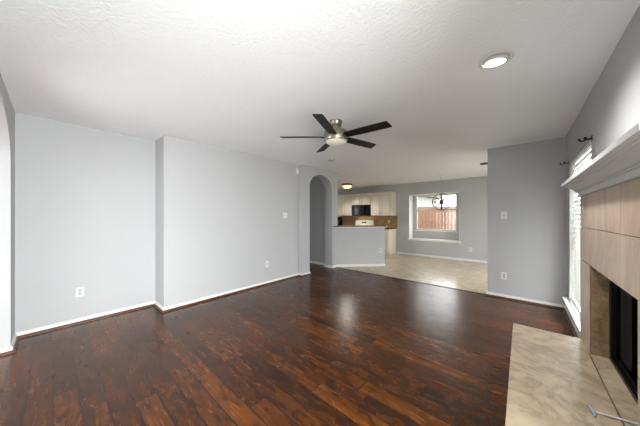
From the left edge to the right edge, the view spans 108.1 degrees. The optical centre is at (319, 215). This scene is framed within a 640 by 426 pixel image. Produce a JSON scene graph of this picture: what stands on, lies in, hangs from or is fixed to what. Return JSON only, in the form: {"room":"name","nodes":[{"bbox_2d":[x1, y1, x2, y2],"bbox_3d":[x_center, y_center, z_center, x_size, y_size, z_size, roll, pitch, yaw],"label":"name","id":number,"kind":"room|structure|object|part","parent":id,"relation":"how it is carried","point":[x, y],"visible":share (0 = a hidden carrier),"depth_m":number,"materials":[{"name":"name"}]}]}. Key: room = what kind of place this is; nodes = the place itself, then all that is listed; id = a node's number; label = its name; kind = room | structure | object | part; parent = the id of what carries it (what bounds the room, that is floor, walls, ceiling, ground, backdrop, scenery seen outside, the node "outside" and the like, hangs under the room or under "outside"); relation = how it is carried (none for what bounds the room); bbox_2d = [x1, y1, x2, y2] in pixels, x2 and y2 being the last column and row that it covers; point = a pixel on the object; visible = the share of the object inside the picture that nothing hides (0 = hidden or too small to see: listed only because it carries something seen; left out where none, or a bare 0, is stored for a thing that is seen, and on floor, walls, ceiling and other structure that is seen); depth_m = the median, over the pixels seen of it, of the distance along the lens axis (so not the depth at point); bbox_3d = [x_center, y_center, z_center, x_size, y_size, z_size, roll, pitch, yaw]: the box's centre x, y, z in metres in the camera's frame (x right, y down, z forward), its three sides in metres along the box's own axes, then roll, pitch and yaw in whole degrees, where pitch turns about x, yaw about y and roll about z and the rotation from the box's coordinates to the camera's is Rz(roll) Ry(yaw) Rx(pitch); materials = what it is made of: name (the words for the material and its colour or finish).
{"room":"living room","nodes":[
{"label":"living room","id":0,"kind":"room"},
{"bbox_2d":[0,73,14,348],"bbox_3d":[-1.597,0.102,0.945,4.870,2.440,0.130,0,0,41],"label":"wall","id":1,"kind":"structure","parent":0,"point":[7,113],"depth_m":2.23,"materials":[{"name":"grey paint"}]},
{"bbox_2d":[15,112,154,332],"bbox_3d":[-2.965,0.102,2.975,0.140,2.440,1.400,0,0,41],"label":"wall","id":2,"kind":"structure","parent":0,"point":[85,196],"depth_m":2.86,"materials":[{"name":"grey paint"}]},
{"bbox_2d":[76,287,83,296],"bbox_3d":[-2.963,0.938,2.865,0.009,0.115,0.072,0,0,41],"label":"wall outlet","id":3,"kind":"object","parent":2,"relation":"attached to","point":[80,290],"visible":1,"depth_m":2.86,"materials":[{"name":"white plastic"}]},
{"bbox_2d":[155,135,298,306],"bbox_3d":[-1.502,0.102,4.354,0.540,2.440,2.600,0,0,41],"label":"wall","id":4,"kind":"structure","parent":0,"point":[219,211],"depth_m":3.77,"materials":[{"name":"grey paint"}]},
{"bbox_2d":[0,272,310,356],"bbox_3d":[-1.785,1.291,3.847,0.465,0.061,4.234,0,0,43],"label":"baseboard","id":5,"kind":"structure","parent":4,"relation":"attached to","point":[12,349],"depth_m":3.17,"materials":[{"name":"white paint"}]},
{"bbox_2d":[0,263,574,425],"bbox_3d":[-1.632,1.373,2.535,7.010,0.100,7.885,0,0,41],"label":"floor","id":6,"kind":"structure","parent":0,"point":[335,346],"depth_m":2.15,"materials":[{"name":"brown wood"}]},
{"bbox_2d":[336,267,484,294],"bbox_3d":[1.619,1.319,4.933,3.170,0.006,0.040,0,0,41],"label":"trim","id":7,"kind":"structure","parent":6,"relation":"on","point":[336,267],"depth_m":4.66,"materials":[{"name":"brown wood"}]},
{"bbox_2d":[505,323,622,425],"bbox_3d":[1.445,1.163,1.427,0.428,0.320,1.610,0,0,41],"label":"hearth","id":8,"kind":"object","parent":6,"relation":"on","point":[554,379],"visible":1,"depth_m":1.37,"materials":[{"name":"stone"}]},
{"bbox_2d":[588,404,637,424],"bbox_3d":[1.454,0.991,1.131,0.191,0.020,0.088,0,0,41],"label":"key","id":9,"kind":"object","parent":8,"relation":"on","point":[592,410],"visible":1,"depth_m":1.15,"materials":[{"name":"silver metal"}]},
{"bbox_3d":[1.468,0.996,1.139,0.181,0.010,0.009,0,0,30],"label":"rod","id":10,"kind":"part","parent":9,"relation":"part of","materials":[{"name":"silver metal"}]},
{"bbox_2d":[580,178,639,425],"bbox_3d":[1.862,0.581,1.127,0.593,1.483,1.641,0,0,41],"label":"fireplace","id":11,"kind":"object","parent":6,"relation":"on","point":[609,217],"visible":0.95,"depth_m":1.45,"materials":[{"name":"beige tile"}]},
{"bbox_2d":[561,122,639,196],"bbox_3d":[1.638,-0.225,1.322,0.202,0.128,1.827,0,0,41],"label":"mantel shelf","id":12,"kind":"object","parent":11,"relation":"on","point":[619,163],"visible":0.91,"depth_m":1.07,"materials":[{"name":"white paint"}]},
{"bbox_3d":[1.730,0.682,1.264,0.030,0.637,0.934,0,0,41],"label":"frame","id":13,"kind":"part","parent":11,"relation":"part of","materials":[{"name":"black metal"}]},
{"bbox_2d":[310,177,323,262],"bbox_3d":[-1.137,0.102,6.527,2.520,2.440,1.360,0,0,41],"label":"wall","id":14,"kind":"structure","parent":0,"point":[316,186],"depth_m":6.40,"materials":[{"name":"grey paint"}]},
{"bbox_2d":[299,165,337,273],"bbox_3d":[-0.065,0.102,5.641,0.260,2.440,1.290,0,0,41],"label":"wall","id":15,"kind":"structure","parent":0,"point":[329,179],"depth_m":5.64,"materials":[{"name":"grey paint"}]},
{"bbox_2d":[0,0,639,189],"bbox_3d":[-0.542,-1.177,3.949,7.300,0.120,11.650,0,0,41],"label":"ceiling","id":16,"kind":"structure","parent":0,"point":[243,76],"depth_m":1.78,"materials":[{"name":"white paint"}]},
{"bbox_2d":[280,114,391,151],"bbox_3d":[0.226,-0.981,2.729,1.231,0.274,1.259,0,0,41],"label":"ceiling fan","id":17,"kind":"object","parent":16,"relation":"hanging from","point":[334,135],"visible":1,"depth_m":2.62,"materials":[{"name":"silver metal"}]},
{"bbox_3d":[-0.190,-0.932,2.747,0.556,0.033,0.114,0,0,1],"label":"blade","id":18,"kind":"part","parent":17,"relation":"part of","materials":[{"name":"brown wood"}]},
{"bbox_3d":[0.079,-0.932,3.101,0.114,0.033,0.556,0,0,-17],"label":"blade","id":19,"kind":"part","parent":17,"relation":"part of","materials":[{"name":"brown wood"}]},
{"bbox_3d":[0.063,-0.932,2.382,0.114,0.033,0.556,0,0,19],"label":"blade","id":20,"kind":"part","parent":17,"relation":"part of","materials":[{"name":"brown wood"}]},
{"bbox_3d":[0.498,-0.932,2.954,0.556,0.033,0.114,0,0,-35],"label":"blade","id":21,"kind":"part","parent":17,"relation":"part of","materials":[{"name":"brown wood"}]},
{"bbox_3d":[0.488,-0.932,2.510,0.556,0.033,0.114,0,0,37],"label":"blade","id":22,"kind":"part","parent":17,"relation":"part of","materials":[{"name":"brown wood"}]},
{"bbox_2d":[342,183,351,188],"bbox_3d":[0.944,-1.010,8.097,0.370,0.216,0.370,0,0,41],"label":"flush ceiling light","id":23,"kind":"object","parent":16,"relation":"attached to","point":[345,185],"visible":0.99,"depth_m":7.97,"materials":[{"name":"white glass"}]},
{"bbox_3d":[0.944,-1.006,8.097,0.326,0.122,0.326,0,0,41],"label":"lamp shade","id":24,"kind":"part","parent":23,"relation":"part of","materials":[{"name":"white glass"}]},
{"bbox_2d":[432,175,450,209],"bbox_3d":[3.311,-0.634,6.324,0.418,0.967,0.418,0,0,-31],"label":"orb chandelier","id":25,"kind":"object","parent":16,"relation":"hanging from","point":[441,201],"visible":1,"depth_m":6.28,"materials":[{"name":"black metal"}]},
{"bbox_2d":[478,49,514,68],"bbox_3d":[1.252,-1.103,1.654,0.208,0.046,0.208,0,0,41],"label":"recessed light","id":26,"kind":"object","parent":16,"relation":"in","point":[487,62],"visible":1,"depth_m":1.62,"materials":[{"name":"white plastic"}]},
{"bbox_2d":[337,227,384,264],"bbox_3d":[1.068,0.812,6.144,1.280,1.020,0.130,0,0,-5],"label":"wall","id":27,"kind":"structure","parent":0,"point":[354,245],"depth_m":6.08,"materials":[{"name":"grey paint"}]},
{"bbox_2d":[310,261,384,267],"bbox_3d":[-0.115,1.291,6.557,3.720,0.061,0.945,0,0,24],"label":"baseboard","id":28,"kind":"structure","parent":27,"relation":"attached to","point":[314,262],"depth_m":6.06,"materials":[{"name":"white paint"}]},
{"bbox_2d":[333,225,385,227],"bbox_3d":[1.017,0.279,6.194,1.457,0.046,0.398,0,0,-10],"label":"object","id":29,"kind":"object","parent":27,"relation":"on","point":[342,226],"visible":0.96,"depth_m":6.07,"materials":[{"name":"brown stone"}]},
{"bbox_2d":[338,176,486,260],"bbox_3d":[3.060,0.102,8.192,7.070,2.440,0.460,0,0,41],"label":"wall","id":30,"kind":"structure","parent":0,"point":[473,190],"depth_m":7.19,"materials":[{"name":"grey paint"}]},
{"bbox_2d":[338,194,351,215],"bbox_3d":[1.034,-0.430,9.397,0.808,0.835,0.377,0,0,41],"label":"upper cabinet","id":31,"kind":"object","parent":30,"relation":"attached to","point":[344,201],"visible":0.78,"depth_m":9.21,"materials":[{"name":"beige paint"}]},
{"bbox_3d":[0.778,-0.412,9.405,0.261,0.646,0.005,0,0,41],"label":"raised panel","id":32,"kind":"part","parent":31,"relation":"part of","materials":[{"name":"beige paint"}]},
{"bbox_3d":[1.085,-0.412,9.155,0.387,0.772,0.018,0,0,41],"label":"door","id":33,"kind":"part","parent":31,"relation":"part of","materials":[{"name":"beige paint"}]},
{"bbox_3d":[1.077,-0.412,9.146,0.261,0.646,0.005,0,0,41],"label":"raised panel","id":34,"kind":"part","parent":31,"relation":"part of","materials":[{"name":"beige paint"}]},
{"bbox_2d":[352,193,370,204],"bbox_3d":[1.645,-0.635,8.866,0.808,0.425,0.377,0,0,41],"label":"upper cabinet","id":35,"kind":"object","parent":30,"relation":"attached to","point":[363,198],"visible":0.93,"depth_m":8.72,"materials":[{"name":"beige paint"}]},
{"bbox_3d":[1.390,-0.618,8.873,0.261,0.236,0.005,0,0,41],"label":"raised panel","id":36,"kind":"part","parent":35,"relation":"part of","materials":[{"name":"beige paint"}]},
{"bbox_3d":[1.398,-0.618,8.883,0.387,0.362,0.018,0,0,41],"label":"door","id":37,"kind":"part","parent":35,"relation":"part of","materials":[{"name":"beige paint"}]},
{"bbox_2d":[352,205,370,215],"bbox_3d":[1.632,-0.215,8.851,0.800,0.405,0.417,0,0,41],"label":"microwave","id":38,"kind":"object","parent":35,"relation":"attached to","point":[357,210],"visible":0.91,"depth_m":8.69,"materials":[{"name":"black plastic"}]},
{"bbox_3d":[1.452,-0.220,8.792,0.595,0.375,0.025,0,0,41],"label":"door","id":39,"kind":"part","parent":38,"relation":"part of","materials":[{"name":"black glass"}]},
{"bbox_3d":[1.755,-0.220,8.531,0.185,0.375,0.020,0,0,41],"label":"control panel","id":40,"kind":"part","parent":38,"relation":"part of","materials":[{"name":"black plastic"}]},
{"bbox_3d":[1.696,-0.618,8.623,0.387,0.362,0.018,0,0,41],"label":"door","id":41,"kind":"part","parent":35,"relation":"part of","materials":[{"name":"beige paint"}]},
{"bbox_3d":[1.688,-0.618,8.614,0.261,0.236,0.005,0,0,41],"label":"raised panel","id":42,"kind":"part","parent":35,"relation":"part of","materials":[{"name":"beige paint"}]},
{"bbox_2d":[340,216,397,227],"bbox_3d":[1.785,0.201,8.989,2.500,0.424,0.010,0,0,41],"label":"backsplash","id":43,"kind":"structure","parent":30,"relation":"attached to","point":[346,220],"depth_m":8.69,"materials":[{"name":"brown tile"}]},
{"bbox_2d":[370,191,395,215],"bbox_3d":[2.256,-0.430,8.335,0.808,0.835,0.377,0,0,41],"label":"upper cabinet","id":44,"kind":"object","parent":30,"relation":"attached to","point":[382,203],"visible":1,"depth_m":8.17,"materials":[{"name":"beige paint"}]},
{"bbox_3d":[2.001,-0.412,8.342,0.261,0.646,0.005,0,0,41],"label":"raised panel","id":45,"kind":"part","parent":44,"relation":"part of","materials":[{"name":"beige paint"}]},
{"bbox_3d":[2.009,-0.412,8.351,0.387,0.772,0.018,0,0,41],"label":"door","id":46,"kind":"part","parent":44,"relation":"part of","materials":[{"name":"beige paint"}]},
{"bbox_3d":[2.299,-0.412,8.083,0.261,0.646,0.005,0,0,41],"label":"raised panel","id":47,"kind":"part","parent":44,"relation":"part of","materials":[{"name":"beige paint"}]},
{"bbox_3d":[2.307,-0.412,8.092,0.387,0.772,0.018,0,0,41],"label":"door","id":48,"kind":"part","parent":44,"relation":"part of","materials":[{"name":"beige paint"}]},
{"bbox_2d":[408,192,460,242],"bbox_3d":[3.731,0.045,7.562,1.570,1.535,0.450,0,0,41],"label":"window","id":49,"kind":"structure","parent":30,"relation":"in","point":[448,193],"depth_m":7.74,"materials":[{"name":"white plastic"}]},
{"bbox_3d":[3.819,0.502,7.678,1.330,0.030,0.060,0,0,41],"label":"sill","id":50,"kind":"part","parent":49,"relation":"part of","materials":[{"name":"white paint"}]},
{"bbox_3d":[3.855,-0.110,7.719,1.270,1.195,0.050,0,0,41],"label":"frame","id":51,"kind":"part","parent":49,"relation":"part of","materials":[{"name":"white plastic"}]},
{"bbox_2d":[396,252,486,262],"bbox_3d":[4.136,1.291,6.945,3.810,0.061,0.018,0,0,41],"label":"baseboard","id":52,"kind":"structure","parent":30,"relation":"attached to","point":[452,258],"depth_m":7.19,"materials":[{"name":"white paint"}]},
{"bbox_2d":[340,253,486,293],"bbox_3d":[2.032,1.373,6.903,7.210,0.100,3.515,0,0,41],"label":"floor tile","id":53,"kind":"structure","parent":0,"point":[458,274],"depth_m":5.63,"materials":[{"name":"beige tile"}]},
{"bbox_2d":[355,220,373,224],"bbox_3d":[1.520,0.745,8.722,0.760,1.155,0.721,0,0,41],"label":"range","id":54,"kind":"object","parent":53,"relation":"on","point":[358,222],"visible":0.21,"depth_m":8.89,"materials":[{"name":"white metal"}]},
{"bbox_2d":[385,229,395,254],"bbox_3d":[2.161,0.887,8.236,0.833,0.870,0.650,0,0,41],"label":"base cabinet","id":55,"kind":"object","parent":53,"relation":"on","point":[390,235],"visible":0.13,"depth_m":7.87,"materials":[{"name":"beige paint"}]},
{"bbox_3d":[0.948,0.887,9.291,0.838,0.870,0.650,0,0,41],"label":"base cabinet","id":56,"kind":"object","parent":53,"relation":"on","visible":0},
{"bbox_3d":[0.953,0.432,9.297,0.840,0.038,0.634,0,0,41],"label":"countertop","id":57,"kind":"structure","parent":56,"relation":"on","visible":0},
{"bbox_2d":[338,217,341,225],"bbox_3d":[0.760,0.233,9.456,0.200,0.360,0.250,0,0,41],"label":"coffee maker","id":58,"kind":"object","parent":57,"relation":"on","point":[339,218],"visible":0.56,"depth_m":9.43,"materials":[{"name":"black plastic"}]},
{"bbox_2d":[487,137,565,304],"bbox_3d":[3.171,0.102,3.617,0.900,2.440,0.120,0,0,41],"label":"wall","id":59,"kind":"structure","parent":0,"point":[524,181],"depth_m":3.54,"materials":[{"name":"grey paint"}]},
{"bbox_2d":[501,272,506,279],"bbox_3d":[2.952,0.961,3.722,0.072,0.115,0.009,0,0,41],"label":"wall outlet","id":60,"kind":"object","parent":59,"relation":"attached to","point":[503,274],"visible":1,"depth_m":3.72,"materials":[{"name":"white plastic"}]},
{"bbox_2d":[501,212,506,218],"bbox_3d":[2.949,-0.013,3.719,0.085,0.115,0.018,0,0,41],"label":"light switch","id":61,"kind":"object","parent":59,"relation":"attached to","point":[503,214],"visible":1,"depth_m":3.72,"materials":[{"name":"white plastic"}]},
{"bbox_2d":[566,5,639,299],"bbox_3d":[3.042,0.102,2.676,0.140,2.440,8.570,0,0,41],"label":"wall","id":62,"kind":"structure","parent":0,"point":[611,109],"depth_m":1.70,"materials":[{"name":"grey paint"}]},
{"bbox_2d":[485,292,580,337],"bbox_3d":[2.557,1.291,2.932,0.936,0.061,1.960,0,0,41],"label":"baseboard","id":63,"kind":"structure","parent":62,"relation":"attached to","point":[519,299],"depth_m":3.40,"materials":[{"name":"white paint"}]},
{"bbox_2d":[562,154,590,333],"bbox_3d":[2.861,0.242,2.522,0.180,1.900,1.520,0,0,41],"label":"window","id":64,"kind":"structure","parent":62,"relation":"in","point":[575,314],"depth_m":2.67,"materials":[{"name":"white plastic"}]},
{"bbox_3d":[2.846,1.141,2.535,0.140,0.102,1.520,0,0,41],"label":"sill","id":65,"kind":"part","parent":64,"relation":"part of","materials":[{"name":"white paint"}]},
{"bbox_2d":[571,141,590,311],"bbox_3d":[2.864,0.188,2.519,0.072,1.786,1.232,0,0,41],"label":"window blind","id":66,"kind":"object","parent":64,"relation":"attached to","point":[586,151],"visible":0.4,"depth_m":2.79,"materials":[{"name":"white plastic"}]},
{"bbox_3d":[2.869,1.069,2.515,0.052,0.022,1.232,0,0,41],"label":"rail","id":67,"kind":"part","parent":66,"relation":"part of","materials":[{"name":"white plastic"}]},
{"bbox_2d":[578,135,592,141],"bbox_3d":[2.369,-0.687,2.075,0.087,0.046,0.024,0,0,41],"label":"curtain bracket","id":68,"kind":"object","parent":62,"relation":"attached to","point":[591,137],"visible":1,"depth_m":2.06,"materials":[{"name":"black metal"}]},
{"label":"outside","id":69,"kind":"structure","parent":0,"visible":0},
{"bbox_3d":[7.217,1.522,8.302,50.000,0.100,38.000,0,0,41],"label":"ground","id":70,"kind":"structure","parent":69,"visible":0},
{"bbox_2d":[418,196,440,206],"bbox_3d":[5.558,-1.177,21.636,8.800,5.300,7.850,0,0,41],"label":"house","id":71,"kind":"structure","parent":70,"relation":"on","point":[426,201],"depth_m":19.38,"materials":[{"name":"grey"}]},
{"bbox_2d":[418,206,455,229],"bbox_3d":[5.649,0.497,11.327,12.064,1.950,0.152,0,0,41],"label":"wooden fence","id":72,"kind":"object","parent":70,"relation":"on","point":[440,219],"visible":0.08,"depth_m":11.21,"materials":[{"name":"brown wood"}]}
]}

